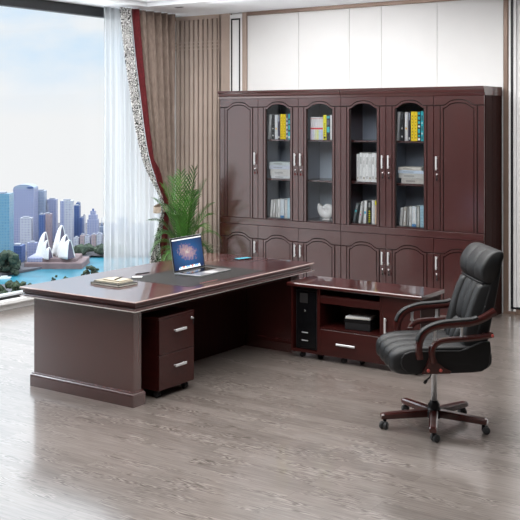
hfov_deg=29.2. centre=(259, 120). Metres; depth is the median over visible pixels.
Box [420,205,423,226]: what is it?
book
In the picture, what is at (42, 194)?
tower building
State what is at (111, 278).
notebook
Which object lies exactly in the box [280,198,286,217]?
book
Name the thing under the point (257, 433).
floor
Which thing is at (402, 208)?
book
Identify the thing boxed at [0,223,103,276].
land
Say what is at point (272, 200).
book
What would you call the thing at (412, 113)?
book
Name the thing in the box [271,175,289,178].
book
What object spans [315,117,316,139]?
book
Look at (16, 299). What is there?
window sill
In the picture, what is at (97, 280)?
notebook
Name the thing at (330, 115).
book
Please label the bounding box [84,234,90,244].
house
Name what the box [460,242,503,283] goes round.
cushion
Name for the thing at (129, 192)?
sheer curtain
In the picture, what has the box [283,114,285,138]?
book
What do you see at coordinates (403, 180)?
book
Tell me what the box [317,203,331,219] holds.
shell ornament
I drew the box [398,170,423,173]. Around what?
book
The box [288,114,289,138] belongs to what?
book
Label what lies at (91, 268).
tree
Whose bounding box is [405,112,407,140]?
book
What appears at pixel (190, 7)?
ceiling
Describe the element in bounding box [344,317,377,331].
storage box
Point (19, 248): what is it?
tower building
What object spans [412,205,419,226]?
book
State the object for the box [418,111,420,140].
book
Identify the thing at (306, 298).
computer tower
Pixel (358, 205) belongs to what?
book
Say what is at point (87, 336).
executive desk
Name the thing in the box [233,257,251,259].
phone
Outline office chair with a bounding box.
[376,242,503,442]
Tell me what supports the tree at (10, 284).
on the bank
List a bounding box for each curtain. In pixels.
[104,6,160,270]
[120,7,176,262]
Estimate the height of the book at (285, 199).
0.213 m
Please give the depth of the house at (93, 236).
1962.05 m
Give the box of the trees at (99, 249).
[73,243,103,254]
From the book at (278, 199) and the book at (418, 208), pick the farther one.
the book at (278, 199)
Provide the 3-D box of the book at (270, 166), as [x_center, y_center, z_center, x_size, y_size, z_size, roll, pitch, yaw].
[0.287,0.549,11.765,0.309,0.044,0.191,0,0,35]
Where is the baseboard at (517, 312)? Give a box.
[503,309,519,314]
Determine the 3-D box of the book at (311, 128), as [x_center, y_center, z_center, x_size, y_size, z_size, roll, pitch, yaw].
[0.645,0.092,11.522,0.026,0.257,0.201,0,0,35]
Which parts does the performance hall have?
glass, glass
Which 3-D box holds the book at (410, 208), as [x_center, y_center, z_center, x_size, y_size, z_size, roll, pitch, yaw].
[1.670,1.032,10.812,0.029,0.208,0.201,1,1,35]
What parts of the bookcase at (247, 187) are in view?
raised panel, raised panel, door, door, raised panel, shelf, shelf, door, door, crown, rail, door, raised panel, door, shelf, shelf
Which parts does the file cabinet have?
panel, drawer, drawer, handle, handle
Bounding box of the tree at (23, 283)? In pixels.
[11,280,26,291]
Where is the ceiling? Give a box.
[49,0,399,16]
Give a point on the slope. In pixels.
(92, 253)
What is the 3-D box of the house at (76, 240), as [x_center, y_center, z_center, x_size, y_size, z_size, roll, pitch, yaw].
[-361.124,242.170,1970.001,9.813,27.731,16.000,0,0,0]
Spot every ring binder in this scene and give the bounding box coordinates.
[272,115,274,138]
[275,115,277,138]
[401,112,404,140]
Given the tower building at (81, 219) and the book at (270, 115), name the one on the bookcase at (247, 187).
the book at (270, 115)
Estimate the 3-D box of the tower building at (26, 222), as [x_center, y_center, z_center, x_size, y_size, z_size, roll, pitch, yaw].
[-457.422,221.958,1959.001,22.237,68.155,18.000,0,0,0]
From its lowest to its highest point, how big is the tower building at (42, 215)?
73.061 m
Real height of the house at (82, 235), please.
32.638 m
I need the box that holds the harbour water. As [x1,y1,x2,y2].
[0,256,103,283]
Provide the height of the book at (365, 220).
0.251 m
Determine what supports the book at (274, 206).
in the bookcase at (247, 187)
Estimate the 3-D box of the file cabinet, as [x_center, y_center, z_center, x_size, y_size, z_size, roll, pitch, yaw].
[-0.805,1.738,7.578,0.513,0.595,0.414,0,0,35]
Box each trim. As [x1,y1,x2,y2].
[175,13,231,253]
[230,14,241,90]
[242,0,508,310]
[509,0,519,311]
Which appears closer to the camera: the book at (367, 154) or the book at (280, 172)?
the book at (367, 154)
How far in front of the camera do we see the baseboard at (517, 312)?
10.49 m
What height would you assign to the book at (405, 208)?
0.204 m
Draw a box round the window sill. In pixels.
[0,296,33,305]
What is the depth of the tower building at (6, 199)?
1739.98 m
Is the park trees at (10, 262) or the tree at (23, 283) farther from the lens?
the park trees at (10, 262)
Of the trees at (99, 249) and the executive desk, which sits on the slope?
the trees at (99, 249)
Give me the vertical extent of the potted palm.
1.517 m
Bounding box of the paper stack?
[345,313,375,320]
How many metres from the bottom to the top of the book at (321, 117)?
0.256 m
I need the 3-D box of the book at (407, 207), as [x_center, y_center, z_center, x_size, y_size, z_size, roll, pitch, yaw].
[1.645,1.035,10.830,0.028,0.203,0.200,0,0,35]
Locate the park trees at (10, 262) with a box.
[0,249,20,275]
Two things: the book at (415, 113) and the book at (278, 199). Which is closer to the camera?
the book at (415, 113)
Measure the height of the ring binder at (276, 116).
0.286 m
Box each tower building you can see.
[0,192,13,252]
[13,183,37,243]
[14,243,24,262]
[20,216,32,251]
[27,241,37,257]
[38,189,46,241]
[39,213,44,239]
[45,211,51,247]
[47,198,57,240]
[60,199,73,244]
[74,204,80,236]
[79,216,83,236]
[83,214,85,235]
[87,209,98,235]
[99,222,103,233]
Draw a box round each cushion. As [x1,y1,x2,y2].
[376,330,491,373]
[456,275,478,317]
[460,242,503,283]
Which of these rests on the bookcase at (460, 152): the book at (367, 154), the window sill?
the book at (367, 154)
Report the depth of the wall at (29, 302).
11.01 m
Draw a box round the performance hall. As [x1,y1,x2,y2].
[24,225,89,268]
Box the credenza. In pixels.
[287,276,443,374]
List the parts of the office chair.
leg, leg, armrest, leg, seat, leg, armrest, leg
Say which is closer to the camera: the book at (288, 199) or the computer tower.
the computer tower
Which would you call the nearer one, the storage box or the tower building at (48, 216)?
the storage box
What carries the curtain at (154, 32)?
hanging from the ceiling
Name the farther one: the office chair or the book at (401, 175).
the book at (401, 175)
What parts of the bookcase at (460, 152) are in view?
shelf, shelf, door, raised panel, door, door, raised panel, door, shelf, shelf, rail, crown, raised panel, raised panel, door, door, panel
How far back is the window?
11.27 m
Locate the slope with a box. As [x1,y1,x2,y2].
[84,234,103,255]
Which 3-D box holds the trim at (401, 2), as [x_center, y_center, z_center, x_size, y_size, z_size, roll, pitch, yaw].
[1.203,0.344,11.516,3.453,3.385,0.030,0,0,35]
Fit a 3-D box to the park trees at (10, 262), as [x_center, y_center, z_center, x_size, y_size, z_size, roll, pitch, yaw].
[-426.272,237.551,1689.879,74.547,45.578,59.761,0,0,35]
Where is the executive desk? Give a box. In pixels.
[19,253,314,407]
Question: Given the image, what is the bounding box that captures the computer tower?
[296,287,316,350]
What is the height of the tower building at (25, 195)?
124.384 m
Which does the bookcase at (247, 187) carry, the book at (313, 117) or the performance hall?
the book at (313, 117)
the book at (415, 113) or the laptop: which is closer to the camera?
the laptop
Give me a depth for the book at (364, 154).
11.05 m
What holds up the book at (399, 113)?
on the bookcase at (460, 152)
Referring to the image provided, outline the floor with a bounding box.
[0,305,519,519]
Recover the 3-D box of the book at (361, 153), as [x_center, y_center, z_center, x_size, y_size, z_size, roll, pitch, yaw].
[1.174,0.517,11.156,0.036,0.321,0.201,0,0,35]
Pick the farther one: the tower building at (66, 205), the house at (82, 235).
the tower building at (66, 205)
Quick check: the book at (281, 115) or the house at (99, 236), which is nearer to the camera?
the book at (281, 115)
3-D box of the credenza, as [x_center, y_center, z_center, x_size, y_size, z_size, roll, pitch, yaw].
[0.875,1.714,8.425,1.270,0.645,0.435,0,0,35]
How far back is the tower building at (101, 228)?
2119.93 m
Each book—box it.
[268,114,277,138]
[269,161,289,165]
[269,165,289,169]
[270,169,289,175]
[270,199,273,216]
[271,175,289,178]
[273,198,284,216]
[276,200,277,216]
[278,114,279,138]
[278,199,279,217]
[280,114,282,138]
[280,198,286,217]
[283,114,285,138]
[285,199,286,217]
[286,114,287,138]
[287,198,289,217]
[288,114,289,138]
[310,117,312,139]
[313,117,314,139]
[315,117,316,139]
[317,117,318,139]
[319,117,320,139]
[321,117,322,139]
[323,115,326,139]
[327,115,329,139]
[330,115,331,139]
[353,202,360,221]
[357,154,359,181]
[358,201,363,222]
[360,152,370,181]
[363,153,365,181]
[363,199,372,222]
[366,153,369,181]
[368,199,375,223]
[369,153,371,181]
[372,153,374,181]
[372,200,374,223]
[397,112,400,140]
[398,166,423,170]
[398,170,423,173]
[399,173,423,178]
[400,207,403,225]
[401,178,423,183]
[403,206,410,225]
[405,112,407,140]
[407,207,408,225]
[408,111,410,140]
[409,205,417,225]
[411,112,413,140]
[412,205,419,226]
[414,112,417,140]
[417,206,419,226]
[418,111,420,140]
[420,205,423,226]
[421,111,423,140]
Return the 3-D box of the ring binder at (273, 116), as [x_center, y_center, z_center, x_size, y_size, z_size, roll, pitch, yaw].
[0.208,0.076,11.825,0.036,0.288,0.201,0,0,35]
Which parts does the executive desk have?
panel, edge moulding, modesty panel, panel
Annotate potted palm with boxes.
[146,166,218,261]
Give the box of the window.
[0,0,103,299]
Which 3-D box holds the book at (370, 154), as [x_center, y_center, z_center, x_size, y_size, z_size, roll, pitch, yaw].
[1.268,0.522,11.091,0.036,0.312,0.201,0,0,35]
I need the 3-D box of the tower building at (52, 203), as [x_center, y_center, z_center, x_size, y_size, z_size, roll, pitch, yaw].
[-442.038,210.641,2128.701,19.686,90.791,18.600,0,0,0]
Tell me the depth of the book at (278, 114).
11.69 m
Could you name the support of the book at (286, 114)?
on the bookcase at (247, 187)
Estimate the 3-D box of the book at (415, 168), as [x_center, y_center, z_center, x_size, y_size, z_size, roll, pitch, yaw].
[1.662,0.519,10.812,0.273,0.034,0.191,0,0,35]
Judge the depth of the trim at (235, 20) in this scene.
12.54 m
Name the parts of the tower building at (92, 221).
stepped crown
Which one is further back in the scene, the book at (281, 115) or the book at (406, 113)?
the book at (281, 115)
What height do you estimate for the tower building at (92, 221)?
77.007 m
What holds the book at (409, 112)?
on the bookcase at (460, 152)
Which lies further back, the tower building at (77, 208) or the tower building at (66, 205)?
the tower building at (77, 208)
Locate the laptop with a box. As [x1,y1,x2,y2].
[169,234,230,276]
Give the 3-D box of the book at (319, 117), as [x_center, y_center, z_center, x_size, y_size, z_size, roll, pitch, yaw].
[0.737,0.092,11.459,0.026,0.256,0.201,0,0,35]
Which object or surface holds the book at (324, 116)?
on the bookcase at (247, 187)
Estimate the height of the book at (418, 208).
0.212 m
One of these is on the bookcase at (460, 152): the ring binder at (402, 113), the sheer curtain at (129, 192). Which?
the ring binder at (402, 113)
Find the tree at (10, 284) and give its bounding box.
[0,280,20,293]
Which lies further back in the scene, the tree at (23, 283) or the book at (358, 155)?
the tree at (23, 283)
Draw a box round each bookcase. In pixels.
[217,89,341,278]
[339,86,501,315]
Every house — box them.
[73,236,79,246]
[80,233,84,244]
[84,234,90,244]
[91,233,95,246]
[96,232,102,245]
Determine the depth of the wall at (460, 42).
11.36 m
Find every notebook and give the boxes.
[91,281,137,287]
[94,277,132,283]
[103,277,130,281]
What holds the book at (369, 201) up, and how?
in the bookcase at (460, 152)
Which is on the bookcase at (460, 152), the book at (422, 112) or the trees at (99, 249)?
the book at (422, 112)
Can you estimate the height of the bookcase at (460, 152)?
2.387 m
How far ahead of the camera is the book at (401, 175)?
10.73 m
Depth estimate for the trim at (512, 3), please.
10.50 m
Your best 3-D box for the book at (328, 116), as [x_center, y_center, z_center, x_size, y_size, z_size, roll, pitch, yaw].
[0.828,0.079,11.396,0.041,0.281,0.201,0,0,35]
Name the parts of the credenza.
handle, rail, drawer, panel, handle, door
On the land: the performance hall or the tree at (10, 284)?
the performance hall
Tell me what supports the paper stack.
on the storage box
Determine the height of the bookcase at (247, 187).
2.387 m
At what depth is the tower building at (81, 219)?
2040.21 m
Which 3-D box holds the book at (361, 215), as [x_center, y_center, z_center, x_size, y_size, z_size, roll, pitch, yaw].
[1.173,1.017,11.156,0.066,0.237,0.201,0,0,35]
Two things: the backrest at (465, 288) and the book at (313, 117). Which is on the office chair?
the backrest at (465, 288)
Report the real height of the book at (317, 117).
0.256 m
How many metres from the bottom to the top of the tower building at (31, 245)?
31.654 m
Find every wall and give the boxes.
[0,21,175,310]
[232,0,519,312]
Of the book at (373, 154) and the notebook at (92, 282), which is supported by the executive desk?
the notebook at (92, 282)
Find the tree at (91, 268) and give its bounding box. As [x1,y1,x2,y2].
[86,265,95,274]
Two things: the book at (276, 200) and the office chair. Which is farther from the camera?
the book at (276, 200)
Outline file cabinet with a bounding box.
[141,307,193,397]
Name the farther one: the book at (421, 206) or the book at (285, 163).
the book at (285, 163)
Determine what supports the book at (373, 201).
in the bookcase at (460, 152)

